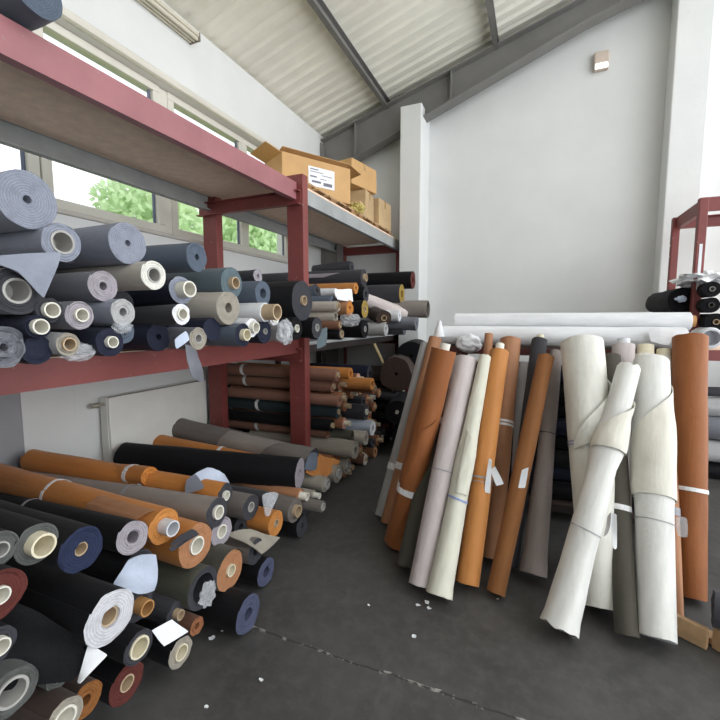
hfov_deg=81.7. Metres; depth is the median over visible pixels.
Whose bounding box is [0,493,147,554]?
roll
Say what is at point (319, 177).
print
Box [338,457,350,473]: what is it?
roll
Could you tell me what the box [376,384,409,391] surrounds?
roll
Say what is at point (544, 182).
wall
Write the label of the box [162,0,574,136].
ceiling
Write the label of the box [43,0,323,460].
wall
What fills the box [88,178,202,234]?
tree
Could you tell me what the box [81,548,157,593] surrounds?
roll
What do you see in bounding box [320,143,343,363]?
trim
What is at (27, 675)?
roll
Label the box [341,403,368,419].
roll
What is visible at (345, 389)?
roll
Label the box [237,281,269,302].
roll
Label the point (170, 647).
roll
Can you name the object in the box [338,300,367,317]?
roll
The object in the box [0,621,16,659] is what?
roll
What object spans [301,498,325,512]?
roll
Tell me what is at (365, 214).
carton
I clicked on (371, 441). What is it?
roll
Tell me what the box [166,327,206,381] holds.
roll
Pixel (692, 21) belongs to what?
column
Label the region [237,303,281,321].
roll
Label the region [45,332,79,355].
roll
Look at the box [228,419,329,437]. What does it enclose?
roll
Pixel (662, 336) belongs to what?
flap
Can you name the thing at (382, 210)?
carton
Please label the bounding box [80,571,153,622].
roll
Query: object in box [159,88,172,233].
trim
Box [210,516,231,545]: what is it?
roll
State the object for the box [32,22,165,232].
window
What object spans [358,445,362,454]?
roll
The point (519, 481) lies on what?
roll
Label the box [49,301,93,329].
roll
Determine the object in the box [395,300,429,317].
roll
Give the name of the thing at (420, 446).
roll
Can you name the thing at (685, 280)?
plastic wrap
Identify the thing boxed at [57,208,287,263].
trim
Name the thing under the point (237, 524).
roll
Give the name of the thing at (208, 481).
roll
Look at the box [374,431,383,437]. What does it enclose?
roll
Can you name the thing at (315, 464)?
roll
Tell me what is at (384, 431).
roll
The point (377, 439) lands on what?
roll
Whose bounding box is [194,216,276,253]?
tree
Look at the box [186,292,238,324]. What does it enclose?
roll
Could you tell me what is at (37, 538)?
roll
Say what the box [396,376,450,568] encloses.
roll
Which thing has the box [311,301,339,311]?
roll
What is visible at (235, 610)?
roll
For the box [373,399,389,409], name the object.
roll
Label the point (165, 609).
roll
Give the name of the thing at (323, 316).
roll
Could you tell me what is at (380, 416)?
roll
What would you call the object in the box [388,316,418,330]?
roll
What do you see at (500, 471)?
roll
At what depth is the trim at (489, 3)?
4.98 m
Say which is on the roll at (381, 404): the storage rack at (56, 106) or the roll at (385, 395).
the roll at (385, 395)
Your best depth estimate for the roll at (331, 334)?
3.79 m
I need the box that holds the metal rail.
[136,0,200,44]
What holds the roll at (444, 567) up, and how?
on the floor
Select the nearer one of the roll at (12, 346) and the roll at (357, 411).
the roll at (12, 346)
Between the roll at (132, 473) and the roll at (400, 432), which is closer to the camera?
the roll at (132, 473)
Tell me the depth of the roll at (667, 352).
2.69 m
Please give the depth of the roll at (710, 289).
3.75 m
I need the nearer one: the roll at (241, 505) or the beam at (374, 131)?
the roll at (241, 505)
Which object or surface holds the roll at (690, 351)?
on the floor
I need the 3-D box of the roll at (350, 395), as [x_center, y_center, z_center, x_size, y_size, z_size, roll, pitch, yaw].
[-0.659,0.341,4.662,1.363,0.119,0.123,1,6,22]
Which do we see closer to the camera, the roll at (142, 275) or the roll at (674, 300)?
the roll at (142, 275)
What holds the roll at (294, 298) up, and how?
on the roll
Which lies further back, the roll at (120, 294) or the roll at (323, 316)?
the roll at (323, 316)
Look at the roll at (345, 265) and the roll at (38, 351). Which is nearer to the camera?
the roll at (38, 351)
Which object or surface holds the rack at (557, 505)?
on the floor
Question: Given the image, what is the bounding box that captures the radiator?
[90,380,206,462]
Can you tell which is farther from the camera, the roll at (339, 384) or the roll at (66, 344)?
the roll at (339, 384)
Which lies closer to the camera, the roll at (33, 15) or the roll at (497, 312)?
the roll at (33, 15)
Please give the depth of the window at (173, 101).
4.32 m
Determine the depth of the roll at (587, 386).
2.47 m
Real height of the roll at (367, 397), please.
0.108 m
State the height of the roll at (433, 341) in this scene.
1.414 m
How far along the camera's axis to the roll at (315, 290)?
4.06 m
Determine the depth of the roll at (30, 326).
1.43 m
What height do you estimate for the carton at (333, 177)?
0.438 m
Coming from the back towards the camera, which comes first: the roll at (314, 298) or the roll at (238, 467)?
the roll at (314, 298)
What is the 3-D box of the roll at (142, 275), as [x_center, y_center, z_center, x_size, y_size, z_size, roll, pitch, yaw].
[-1.570,-0.404,2.137,1.429,0.134,0.132,2,6,23]
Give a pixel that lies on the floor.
(315, 642)
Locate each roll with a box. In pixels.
[0,0,62,30]
[0,169,56,233]
[0,223,80,266]
[0,252,61,314]
[0,254,79,267]
[0,298,61,322]
[0,315,50,338]
[0,326,25,367]
[0,463,179,544]
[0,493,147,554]
[0,499,102,573]
[0,508,58,565]
[0,528,18,563]
[0,560,133,690]
[0,564,27,618]
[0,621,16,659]
[0,659,38,719]
[5,685,82,719]
[18,337,51,364]
[20,449,231,505]
[33,471,226,527]
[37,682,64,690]
[42,271,117,301]
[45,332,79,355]
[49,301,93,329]
[50,327,122,355]
[55,261,165,290]
[57,222,145,269]
[62,672,101,719]
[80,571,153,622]
[80,646,143,706]
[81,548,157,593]
[83,623,151,666]
[85,299,134,325]
[89,323,133,343]
[113,291,133,306]
[113,442,303,487]
[113,464,157,485]
[123,324,168,350]
[124,276,196,305]
[131,304,189,325]
[134,303,186,326]
[135,618,191,669]
[139,242,206,273]
[142,517,211,568]
[143,592,184,623]
[152,560,216,610]
[153,435,255,453]
[166,267,241,296]
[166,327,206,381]
[172,418,339,475]
[177,610,203,635]
[182,318,219,340]
[184,587,259,634]
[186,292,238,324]
[200,543,242,591]
[205,323,250,346]
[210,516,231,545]
[224,529,279,564]
[226,490,258,519]
[226,516,246,531]
[227,363,339,380]
[227,374,335,391]
[227,387,341,406]
[228,397,340,417]
[228,408,334,431]
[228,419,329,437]
[229,384,346,400]
[229,482,309,500]
[230,483,301,522]
[231,485,276,508]
[233,408,350,428]
[234,318,259,336]
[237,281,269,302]
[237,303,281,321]
[238,269,261,281]
[238,362,352,378]
[238,555,273,586]
[247,506,282,535]
[249,322,270,343]
[249,430,358,458]
[262,269,367,286]
[266,281,311,320]
[267,320,278,324]
[269,323,290,341]
[278,317,301,339]
[279,514,307,536]
[300,317,326,348]
[300,473,329,491]
[301,488,320,498]
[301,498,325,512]
[301,509,308,514]
[309,283,357,293]
[309,284,320,295]
[309,312,337,320]
[309,329,343,339]
[310,363,372,377]
[311,261,353,270]
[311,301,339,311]
[312,295,335,301]
[319,453,334,458]
[320,288,352,301]
[321,321,341,329]
[327,464,341,482]
[329,428,353,440]
[335,379,346,389]
[336,300,352,316]
[337,320,367,337]
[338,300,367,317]
[338,318,360,319]
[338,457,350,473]
[339,418,375,434]
[340,401,351,411]
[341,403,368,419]
[342,377,373,389]
[342,382,375,393]
[342,470,351,476]
[344,392,357,398]
[347,396,365,403]
[347,429,367,444]
[351,453,367,464]
[352,287,368,301]
[358,394,372,403]
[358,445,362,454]
[361,310,400,321]
[361,393,375,401]
[362,438,374,447]
[362,446,376,457]
[363,284,404,302]
[366,271,414,288]
[367,294,407,316]
[367,306,390,324]
[367,322,387,335]
[368,402,376,410]
[368,434,383,444]
[371,411,391,422]
[372,389,380,397]
[373,375,381,383]
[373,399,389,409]
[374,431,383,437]
[375,342,427,516]
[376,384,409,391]
[376,387,394,390]
[376,390,398,399]
[377,421,391,431]
[377,428,386,438]
[380,355,414,390]
[380,434,391,443]
[381,336,441,523]
[384,342,455,550]
[385,391,407,423]
[387,330,405,334]
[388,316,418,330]
[391,424,398,444]
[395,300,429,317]
[396,339,424,364]
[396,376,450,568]
[409,355,476,587]
[426,354,490,600]
[439,326,688,348]
[454,312,696,329]
[455,342,508,586]
[470,381,564,402]
[473,365,563,384]
[483,333,492,354]
[483,336,520,558]
[487,353,553,596]
[497,312,640,312]
[507,475,633,509]
[509,461,570,480]
[509,473,570,482]
[511,334,547,567]
[511,361,528,473]
[511,445,569,467]
[512,430,568,448]
[512,443,568,450]
[513,415,566,435]
[515,401,565,416]
[519,349,561,577]
[540,362,640,638]
[560,334,614,609]
[603,353,639,638]
[611,338,634,498]
[630,354,677,644]
[635,343,653,357]
[645,288,690,311]
[656,348,671,384]
[672,333,708,601]
[675,473,683,615]
[690,281,719,297]
[690,327,719,348]
[695,297,719,312]
[698,313,719,329]
[708,387,719,396]
[708,397,719,416]
[708,416,719,439]
[708,439,719,461]
[708,462,719,478]
[711,590,719,628]
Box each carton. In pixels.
[250,141,360,204]
[340,158,376,194]
[346,201,366,217]
[350,189,373,221]
[373,198,390,230]
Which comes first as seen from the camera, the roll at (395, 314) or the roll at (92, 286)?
the roll at (92, 286)
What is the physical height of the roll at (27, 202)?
0.201 m
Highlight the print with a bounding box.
[310,168,331,187]
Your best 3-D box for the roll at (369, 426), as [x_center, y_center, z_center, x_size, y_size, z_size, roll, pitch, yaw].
[-0.421,0.685,4.530,1.204,0.173,0.178,2,6,22]
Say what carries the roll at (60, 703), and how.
on the roll
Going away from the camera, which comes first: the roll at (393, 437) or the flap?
the flap
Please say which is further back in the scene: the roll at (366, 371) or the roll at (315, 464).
the roll at (366, 371)
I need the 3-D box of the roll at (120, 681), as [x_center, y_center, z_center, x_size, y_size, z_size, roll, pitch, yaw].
[-1.530,1.183,1.819,1.426,0.148,0.150,2,6,22]
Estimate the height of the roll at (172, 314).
0.148 m
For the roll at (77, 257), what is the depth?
1.80 m
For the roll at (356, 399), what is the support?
on the roll
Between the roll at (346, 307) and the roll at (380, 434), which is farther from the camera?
the roll at (380, 434)
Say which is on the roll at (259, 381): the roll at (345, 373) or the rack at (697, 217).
the roll at (345, 373)
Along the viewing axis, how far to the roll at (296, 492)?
3.00 m
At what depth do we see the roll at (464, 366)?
2.58 m
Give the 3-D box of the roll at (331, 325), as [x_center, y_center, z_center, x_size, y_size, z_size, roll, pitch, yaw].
[-0.834,-0.341,4.034,1.433,0.084,0.085,2,6,23]
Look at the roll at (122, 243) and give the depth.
1.81 m
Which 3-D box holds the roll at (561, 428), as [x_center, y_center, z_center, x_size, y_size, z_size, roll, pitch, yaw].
[1.497,0.513,3.242,1.407,0.132,0.133,2,6,23]
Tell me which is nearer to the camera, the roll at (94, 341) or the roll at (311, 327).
the roll at (94, 341)
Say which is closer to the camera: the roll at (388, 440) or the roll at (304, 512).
the roll at (304, 512)
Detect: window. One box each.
[20,150,40,177]
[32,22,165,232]
[166,92,245,250]
[243,138,287,260]
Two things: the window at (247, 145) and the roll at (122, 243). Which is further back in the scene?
the window at (247, 145)
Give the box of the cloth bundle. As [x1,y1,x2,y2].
[456,334,481,352]
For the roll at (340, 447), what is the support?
on the roll
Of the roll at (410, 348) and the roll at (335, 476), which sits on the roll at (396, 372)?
the roll at (410, 348)
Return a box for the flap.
[649,328,673,344]
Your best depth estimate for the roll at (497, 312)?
3.32 m
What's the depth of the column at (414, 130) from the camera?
5.90 m
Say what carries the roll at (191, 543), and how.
on the roll at (194, 587)
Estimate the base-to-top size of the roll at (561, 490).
0.132 m
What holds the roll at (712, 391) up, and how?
on the roll at (713, 402)
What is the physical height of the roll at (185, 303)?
0.228 m
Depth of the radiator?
3.61 m
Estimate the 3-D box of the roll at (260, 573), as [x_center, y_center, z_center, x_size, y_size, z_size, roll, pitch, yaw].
[-1.190,1.188,2.678,1.429,0.168,0.164,3,6,24]
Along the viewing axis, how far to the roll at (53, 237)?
1.51 m
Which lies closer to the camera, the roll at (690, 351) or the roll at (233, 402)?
the roll at (690, 351)
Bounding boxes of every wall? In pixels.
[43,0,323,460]
[345,0,719,396]
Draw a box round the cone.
[434,321,443,336]
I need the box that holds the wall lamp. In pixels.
[593,49,609,72]
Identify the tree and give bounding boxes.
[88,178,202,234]
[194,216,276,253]
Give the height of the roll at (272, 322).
0.145 m
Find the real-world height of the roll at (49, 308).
0.093 m
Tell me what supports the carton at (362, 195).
on the pallet at (359, 215)
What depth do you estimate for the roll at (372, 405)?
4.73 m
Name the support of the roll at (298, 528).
on the floor
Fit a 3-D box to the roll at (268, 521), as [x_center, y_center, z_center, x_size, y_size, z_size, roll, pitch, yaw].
[-1.183,0.998,2.879,1.428,0.160,0.166,2,6,22]
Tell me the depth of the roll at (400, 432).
3.30 m
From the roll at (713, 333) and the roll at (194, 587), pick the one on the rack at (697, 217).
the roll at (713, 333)
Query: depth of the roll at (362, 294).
4.63 m
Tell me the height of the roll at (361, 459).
0.120 m
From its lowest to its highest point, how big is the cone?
0.132 m
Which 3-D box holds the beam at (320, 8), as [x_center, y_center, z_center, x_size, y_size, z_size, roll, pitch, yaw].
[-1.115,-3.379,2.509,0.060,0.130,8.340,2,6,23]
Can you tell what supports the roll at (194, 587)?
on the roll
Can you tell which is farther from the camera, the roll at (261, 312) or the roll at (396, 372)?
the roll at (396, 372)
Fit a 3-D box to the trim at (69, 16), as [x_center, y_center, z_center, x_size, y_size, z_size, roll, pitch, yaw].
[-1.976,-2.501,3.273,0.070,0.075,5.610,2,6,23]
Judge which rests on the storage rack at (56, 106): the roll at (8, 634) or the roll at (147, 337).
the roll at (147, 337)
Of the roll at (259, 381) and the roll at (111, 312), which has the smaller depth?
the roll at (111, 312)
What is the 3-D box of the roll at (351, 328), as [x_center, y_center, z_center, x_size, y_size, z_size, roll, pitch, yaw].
[-0.631,-0.370,4.444,1.493,0.259,0.508,3,6,24]
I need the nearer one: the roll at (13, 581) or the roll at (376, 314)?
the roll at (13, 581)
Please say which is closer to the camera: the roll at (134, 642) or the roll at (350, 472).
the roll at (134, 642)
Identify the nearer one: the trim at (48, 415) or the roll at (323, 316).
the trim at (48, 415)
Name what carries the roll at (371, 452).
on the floor
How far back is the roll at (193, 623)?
1.96 m
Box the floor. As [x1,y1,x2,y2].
[82,442,719,719]
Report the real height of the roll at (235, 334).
0.137 m
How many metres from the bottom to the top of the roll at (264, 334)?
0.156 m
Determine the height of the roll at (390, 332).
0.194 m
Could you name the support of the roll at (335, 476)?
on the floor
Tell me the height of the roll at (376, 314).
0.378 m
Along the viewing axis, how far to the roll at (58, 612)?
1.30 m
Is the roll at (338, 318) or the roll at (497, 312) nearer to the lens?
the roll at (497, 312)
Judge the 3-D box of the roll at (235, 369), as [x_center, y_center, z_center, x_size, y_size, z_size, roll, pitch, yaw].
[-0.837,0.113,4.094,1.402,0.117,0.125,2,6,22]
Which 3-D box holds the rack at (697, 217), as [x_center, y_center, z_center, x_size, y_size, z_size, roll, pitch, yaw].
[4.361,-0.167,3.922,2.351,2.662,0.946,2,6,23]
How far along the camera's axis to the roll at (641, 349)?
2.74 m
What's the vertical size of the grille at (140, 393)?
0.008 m
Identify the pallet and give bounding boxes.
[308,182,354,214]
[355,213,390,234]
[677,613,719,651]
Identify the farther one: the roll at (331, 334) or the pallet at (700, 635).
the roll at (331, 334)
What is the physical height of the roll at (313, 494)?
0.074 m
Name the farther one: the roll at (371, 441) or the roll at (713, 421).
the roll at (371, 441)
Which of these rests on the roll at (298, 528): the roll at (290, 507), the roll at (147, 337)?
the roll at (290, 507)
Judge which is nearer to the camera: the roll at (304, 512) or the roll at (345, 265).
the roll at (304, 512)
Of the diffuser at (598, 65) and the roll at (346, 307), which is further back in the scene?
the diffuser at (598, 65)
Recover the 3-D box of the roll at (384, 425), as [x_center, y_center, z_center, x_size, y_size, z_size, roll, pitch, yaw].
[-0.178,0.810,5.411,1.206,0.120,0.124,2,6,23]
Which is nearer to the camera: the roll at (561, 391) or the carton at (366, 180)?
the roll at (561, 391)
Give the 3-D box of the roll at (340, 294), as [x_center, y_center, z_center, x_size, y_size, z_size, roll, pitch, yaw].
[-0.849,-0.668,4.312,1.579,0.139,0.277,2,6,20]
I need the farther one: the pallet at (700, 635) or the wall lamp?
the wall lamp
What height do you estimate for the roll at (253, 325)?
0.146 m
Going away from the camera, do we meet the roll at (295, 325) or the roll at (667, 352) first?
the roll at (667, 352)
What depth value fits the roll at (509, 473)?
3.35 m
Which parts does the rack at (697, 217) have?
post, post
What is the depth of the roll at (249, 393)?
4.06 m
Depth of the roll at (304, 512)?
3.26 m
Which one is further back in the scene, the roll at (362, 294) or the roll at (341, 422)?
the roll at (362, 294)
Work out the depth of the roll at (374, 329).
4.79 m
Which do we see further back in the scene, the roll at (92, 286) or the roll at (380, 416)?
the roll at (380, 416)
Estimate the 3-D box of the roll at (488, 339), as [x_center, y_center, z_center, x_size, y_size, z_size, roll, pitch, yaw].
[0.878,0.535,2.975,0.063,1.445,0.575,2,6,22]
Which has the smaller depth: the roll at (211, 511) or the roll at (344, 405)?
the roll at (211, 511)
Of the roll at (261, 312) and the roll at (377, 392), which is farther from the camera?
the roll at (377, 392)
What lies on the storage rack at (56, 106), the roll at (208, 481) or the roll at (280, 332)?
the roll at (280, 332)
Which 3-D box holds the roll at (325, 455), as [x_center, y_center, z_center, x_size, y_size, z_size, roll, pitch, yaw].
[-0.884,0.911,4.175,1.403,0.129,0.107,2,6,23]
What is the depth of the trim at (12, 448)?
2.71 m
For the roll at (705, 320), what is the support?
on the roll at (713, 333)
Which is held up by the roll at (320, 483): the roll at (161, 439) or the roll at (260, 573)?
the roll at (161, 439)
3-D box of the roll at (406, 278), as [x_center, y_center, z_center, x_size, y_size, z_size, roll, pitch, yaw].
[0.036,-1.063,5.673,1.426,0.233,0.235,2,6,23]
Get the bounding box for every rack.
[0,14,398,446]
[449,344,656,524]
[667,196,719,360]
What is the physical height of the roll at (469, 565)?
1.383 m
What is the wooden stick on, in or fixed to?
on the roll at (396, 372)
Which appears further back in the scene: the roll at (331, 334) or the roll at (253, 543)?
the roll at (331, 334)
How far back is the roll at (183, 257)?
2.25 m
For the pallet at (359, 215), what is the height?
0.074 m
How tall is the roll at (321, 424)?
0.119 m
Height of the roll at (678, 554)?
1.254 m
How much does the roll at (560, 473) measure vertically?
0.133 m
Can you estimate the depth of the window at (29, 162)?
2.88 m
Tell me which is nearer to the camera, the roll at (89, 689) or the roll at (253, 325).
the roll at (89, 689)
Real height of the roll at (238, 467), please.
0.272 m
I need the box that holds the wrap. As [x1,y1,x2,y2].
[349,202,365,213]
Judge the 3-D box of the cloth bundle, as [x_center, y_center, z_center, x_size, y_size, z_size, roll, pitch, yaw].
[0.862,-0.133,3.293,0.206,0.154,0.126,2,6,23]
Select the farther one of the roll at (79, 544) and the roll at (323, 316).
the roll at (323, 316)
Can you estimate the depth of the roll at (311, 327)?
3.40 m
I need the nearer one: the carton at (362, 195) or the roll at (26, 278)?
the roll at (26, 278)
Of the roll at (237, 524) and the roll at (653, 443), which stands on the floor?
the roll at (653, 443)
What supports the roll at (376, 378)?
on the roll
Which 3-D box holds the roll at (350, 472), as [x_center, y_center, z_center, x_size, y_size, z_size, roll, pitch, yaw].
[-0.717,1.066,4.287,1.362,0.103,0.105,2,6,23]
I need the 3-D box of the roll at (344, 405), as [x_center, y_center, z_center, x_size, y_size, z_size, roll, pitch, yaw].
[-0.722,0.442,4.454,1.362,0.114,0.117,2,6,23]
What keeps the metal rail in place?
attached to the wall at (201, 67)
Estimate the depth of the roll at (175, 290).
2.05 m
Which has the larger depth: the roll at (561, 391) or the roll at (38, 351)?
the roll at (561, 391)
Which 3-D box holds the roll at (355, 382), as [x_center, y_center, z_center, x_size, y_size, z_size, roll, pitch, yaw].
[-0.475,0.211,4.330,1.307,0.120,0.122,2,6,23]
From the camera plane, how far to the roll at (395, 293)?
5.21 m
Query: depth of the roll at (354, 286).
4.35 m
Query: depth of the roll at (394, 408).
4.66 m
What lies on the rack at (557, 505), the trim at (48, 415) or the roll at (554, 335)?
the roll at (554, 335)
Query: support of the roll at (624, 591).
on the floor
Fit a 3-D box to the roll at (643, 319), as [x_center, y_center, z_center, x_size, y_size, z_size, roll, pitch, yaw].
[1.581,-0.302,3.236,1.663,0.128,0.133,2,6,23]
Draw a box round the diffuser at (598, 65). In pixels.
[595,62,607,68]
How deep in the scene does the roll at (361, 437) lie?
4.06 m
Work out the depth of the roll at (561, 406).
3.22 m
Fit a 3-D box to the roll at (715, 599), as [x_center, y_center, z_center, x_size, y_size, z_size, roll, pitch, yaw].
[2.046,1.195,1.656,0.988,0.168,0.170,4,7,37]
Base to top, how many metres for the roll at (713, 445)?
0.228 m
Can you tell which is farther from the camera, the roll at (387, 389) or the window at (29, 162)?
the roll at (387, 389)
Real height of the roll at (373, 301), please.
0.481 m
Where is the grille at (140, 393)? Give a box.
[105,381,197,397]
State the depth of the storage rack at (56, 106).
2.83 m
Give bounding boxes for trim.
[0,393,24,468]
[20,385,77,455]
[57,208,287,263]
[61,5,279,149]
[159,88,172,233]
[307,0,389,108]
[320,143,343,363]
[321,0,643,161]
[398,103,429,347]
[485,0,498,49]
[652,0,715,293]
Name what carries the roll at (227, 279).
on the roll
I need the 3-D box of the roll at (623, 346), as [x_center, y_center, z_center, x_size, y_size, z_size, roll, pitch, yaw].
[1.698,0.574,2.700,0.136,1.422,0.516,3,6,25]
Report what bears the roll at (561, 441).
on the roll at (561, 457)
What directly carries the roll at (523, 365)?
on the floor
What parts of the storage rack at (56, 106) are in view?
post, post, post, post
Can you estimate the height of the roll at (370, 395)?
0.115 m
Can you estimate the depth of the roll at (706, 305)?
3.77 m
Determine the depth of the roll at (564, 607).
2.17 m
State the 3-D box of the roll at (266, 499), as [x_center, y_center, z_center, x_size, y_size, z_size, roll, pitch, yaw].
[-1.211,0.958,3.136,1.358,0.115,0.117,1,5,26]
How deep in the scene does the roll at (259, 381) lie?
4.15 m
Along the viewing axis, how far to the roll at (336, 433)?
4.02 m
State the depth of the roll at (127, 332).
1.79 m
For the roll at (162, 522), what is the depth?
1.91 m
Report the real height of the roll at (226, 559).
0.213 m
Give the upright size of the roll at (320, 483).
0.139 m
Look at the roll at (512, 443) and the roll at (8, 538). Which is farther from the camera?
the roll at (512, 443)
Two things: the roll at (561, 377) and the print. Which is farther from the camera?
the print
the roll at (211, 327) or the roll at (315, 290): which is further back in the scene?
the roll at (315, 290)
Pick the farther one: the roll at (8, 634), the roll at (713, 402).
the roll at (713, 402)
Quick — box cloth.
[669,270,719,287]
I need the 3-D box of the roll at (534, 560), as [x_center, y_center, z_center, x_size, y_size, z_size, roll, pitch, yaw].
[1.195,0.612,2.725,0.155,1.326,0.895,3,6,27]
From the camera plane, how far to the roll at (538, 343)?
2.91 m
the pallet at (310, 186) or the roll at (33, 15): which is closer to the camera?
the roll at (33, 15)
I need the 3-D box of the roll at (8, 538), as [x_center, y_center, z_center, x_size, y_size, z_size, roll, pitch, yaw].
[-1.645,0.498,1.418,1.433,0.110,0.099,2,6,23]
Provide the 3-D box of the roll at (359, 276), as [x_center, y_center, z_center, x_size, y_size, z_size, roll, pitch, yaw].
[-0.603,-0.944,4.909,1.454,0.201,0.214,2,6,22]
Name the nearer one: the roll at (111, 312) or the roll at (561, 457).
the roll at (111, 312)
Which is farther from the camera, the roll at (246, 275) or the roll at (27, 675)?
the roll at (246, 275)
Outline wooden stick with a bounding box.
[373,343,383,364]
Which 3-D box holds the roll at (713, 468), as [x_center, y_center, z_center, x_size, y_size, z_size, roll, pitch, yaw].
[3.945,1.095,3.877,1.427,0.157,0.160,2,6,22]

